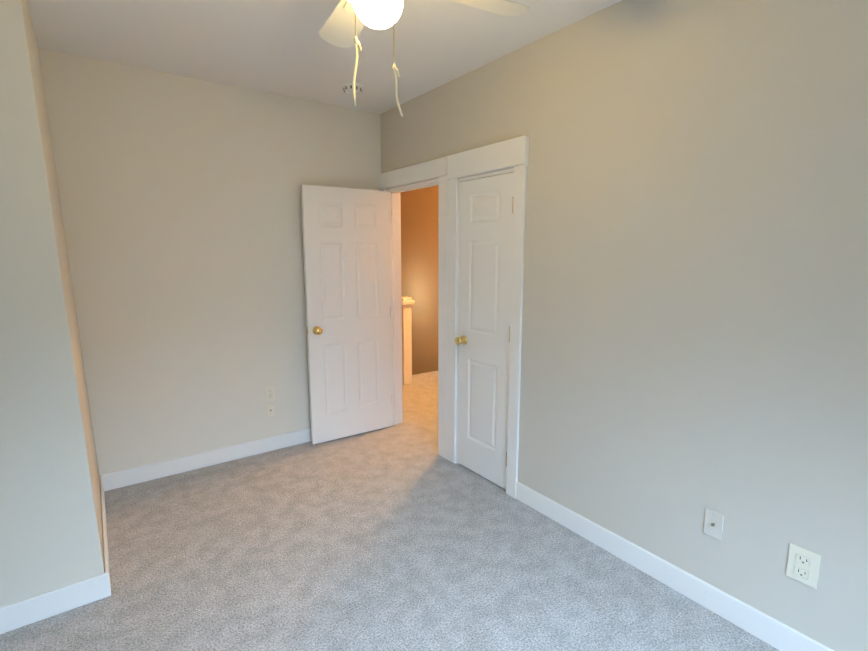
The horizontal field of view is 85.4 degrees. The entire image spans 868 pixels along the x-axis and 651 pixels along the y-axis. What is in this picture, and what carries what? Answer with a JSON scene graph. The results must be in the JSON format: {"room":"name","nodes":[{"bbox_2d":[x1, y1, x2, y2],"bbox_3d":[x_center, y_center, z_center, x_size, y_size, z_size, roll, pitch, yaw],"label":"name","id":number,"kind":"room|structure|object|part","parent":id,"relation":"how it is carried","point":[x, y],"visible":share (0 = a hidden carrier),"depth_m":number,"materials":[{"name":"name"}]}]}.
{"room":"empty bedroom","nodes":[
{"label":"empty bedroom","id":0,"kind":"room"},
{"bbox_2d":[0,0,104,606],"bbox_3d":[-2.482,-0.095,1.930,1.620,2.620,1.260,-6,11,-36],"label":"wall","id":1,"kind":"structure","parent":0,"point":[51,532],"depth_m":1.87,"materials":[{"name":"beige paint"}]},
{"bbox_2d":[0,572,110,633],"bbox_3d":[-2.053,1.217,1.653,1.514,0.112,0.014,-6,11,-36],"label":"baseboard","id":2,"kind":"structure","parent":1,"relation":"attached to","point":[28,611],"depth_m":1.97,"materials":[{"name":"white wood"}]},
{"bbox_2d":[100,476,110,585],"bbox_3d":[-1.782,1.078,2.545,0.014,0.112,1.126,-6,11,-36],"label":"baseboard","id":3,"kind":"structure","parent":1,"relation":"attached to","point":[106,551],"depth_m":2.42,"materials":[{"name":"white wood"}]},
{"bbox_2d":[39,48,380,475],"bbox_3d":[-1.317,-0.335,3.463,2.330,2.620,0.120,-6,11,-36],"label":"wall","id":4,"kind":"structure","parent":0,"point":[180,201],"depth_m":3.14,"materials":[{"name":"beige paint"}]},
{"bbox_2d":[100,428,310,490],"bbox_3d":[-1.277,0.913,3.603,2.090,0.112,0.014,-6,11,-36],"label":"baseboard","id":5,"kind":"structure","parent":4,"relation":"attached to","point":[132,476],"depth_m":3.33,"materials":[{"name":"white wood"}]},
{"bbox_2d":[265,385,274,400],"bbox_3d":[-1.242,0.514,3.570,0.072,0.116,0.010,-6,11,-36],"label":"electrical outlet","id":6,"kind":"object","parent":4,"relation":"attached to","point":[270,393],"visible":1,"depth_m":3.57,"materials":[{"name":"beige plastic"}]},
{"bbox_2d":[267,403,273,416],"bbox_3d":[-1.244,0.647,3.584,0.052,0.098,0.018,-6,11,-36],"label":"outlet","id":7,"kind":"object","parent":4,"relation":"attached to","point":[270,409],"visible":1,"depth_m":3.58,"materials":[{"name":"beige plastic"}]},
{"bbox_2d":[27,0,620,113],"bbox_3d":[-1.036,-1.689,3.258,5.790,0.120,9.120,-6,11,-36],"label":"ceiling","id":8,"kind":"structure","parent":0,"point":[281,47],"depth_m":2.49,"materials":[{"name":"white paint"}]},
{"bbox_2d":[342,82,362,93],"bbox_3d":[-0.548,-1.593,3.169,0.136,0.042,0.136,-6,11,-36],"label":"smoke detector","id":9,"kind":"object","parent":8,"relation":"attached to","point":[347,87],"visible":0.92,"depth_m":3.13,"materials":[{"name":"white plastic"}]},
{"bbox_2d":[319,0,528,115],"bbox_3d":[-0.181,-1.026,1.526,0.865,0.656,0.865,3,9,19],"label":"fan","id":10,"kind":"object","parent":8,"relation":"hanging from","point":[345,23],"visible":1,"depth_m":1.69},
{"bbox_3d":[-0.181,-1.050,1.522,0.164,0.156,0.164,-6,11,-36],"label":"globe","id":11,"kind":"part","parent":10,"relation":"part of","materials":[{"name":"white glass"}]},
{"bbox_2d":[380,112,385,173],"bbox_3d":[-0.367,-0.423,4.029,0.120,2.620,0.070,-6,11,-36],"label":"wall","id":12,"kind":"structure","parent":0,"point":[382,125],"depth_m":3.83,"materials":[{"name":"beige paint"}]},
{"bbox_2d":[0,371,778,650],"bbox_3d":[-0.138,1.214,2.357,5.670,0.100,5.900,-6,11,-36],"label":"floor","id":13,"kind":"structure","parent":0,"point":[401,537],"depth_m":2.26,"materials":[{"name":"carpet"}]},
{"bbox_2d":[400,185,438,374],"bbox_3d":[0.339,0.448,6.556,0.120,5.120,6.000,-6,11,-36],"label":"wall","id":14,"kind":"structure","parent":0,"point":[419,247],"depth_m":7.00,"materials":[{"name":"brown paint"}]},
{"bbox_2d":[385,0,867,650],"bbox_3d":[1.003,-0.132,2.168,0.120,2.620,4.590,-6,11,-36],"label":"wall","id":15,"kind":"structure","parent":0,"point":[695,319],"depth_m":1.93,"materials":[{"name":"beige paint"}]},
{"bbox_2d":[378,135,528,498],"bbox_3d":[0.087,-0.090,3.437,0.170,2.145,1.635,-6,11,-36],"label":"door frame","id":16,"kind":"structure","parent":15,"relation":"attached to","point":[448,171],"depth_m":3.23,"materials":[{"name":"white wood"}]},
{"bbox_2d":[301,184,391,443],"bbox_3d":[-0.667,-0.075,3.778,0.725,1.986,0.173,-6,11,-34],"label":"entry door","id":17,"kind":"structure","parent":16,"relation":"attached to","point":[346,251],"depth_m":3.74,"materials":[{"name":"white wood"}]},
{"bbox_2d":[441,283,446,299],"bbox_3d":[0.066,-0.239,3.306,0.018,0.115,0.070,-6,11,-36],"label":"light switch","id":18,"kind":"object","parent":16,"relation":"attached to","point":[443,291],"visible":1,"depth_m":3.30,"materials":[{"name":"white plastic"}]},
{"bbox_2d":[455,172,513,489],"bbox_3d":[0.333,0.053,3.058,0.173,1.956,0.503,-6,11,-36],"label":"closet door","id":19,"kind":"structure","parent":15,"relation":"in","point":[482,340],"depth_m":3.03,"materials":[{"name":"white paint"}]},
{"bbox_2d":[516,482,833,650],"bbox_3d":[1.371,1.202,1.749,0.014,0.112,2.917,-6,11,-36],"label":"baseboard","id":20,"kind":"structure","parent":15,"relation":"attached to","point":[773,632],"depth_m":2.10,"materials":[{"name":"white wood"}]},
{"bbox_2d":[703,508,723,540],"bbox_3d":[1.168,0.835,1.971,0.018,0.116,0.072,-6,11,-36],"label":"outlet","id":21,"kind":"object","parent":15,"relation":"attached to","point":[713,523],"visible":1,"depth_m":1.97,"materials":[{"name":"white plastic"}]},
{"bbox_2d":[786,543,820,588],"bbox_3d":[1.353,0.883,1.726,0.011,0.132,0.094,-6,11,-36],"label":"electrical outlet","id":22,"kind":"object","parent":15,"relation":"attached to","point":[803,565],"visible":1,"depth_m":1.72,"materials":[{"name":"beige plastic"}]},
{"bbox_3d":[-1.389,0.581,6.418,0.860,0.100,2.220,-6,11,-36],"label":"floor","id":23,"kind":"structure","parent":0,"visible":0},
{"bbox_2d":[402,297,414,384],"bbox_3d":[-1.032,0.028,6.376,0.170,1.005,2.550,-6,11,-36],"label":"newel post","id":24,"kind":"object","parent":23,"relation":"on","point":[408,303],"visible":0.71,"depth_m":5.38,"materials":[{"name":"white wood"}]}
]}

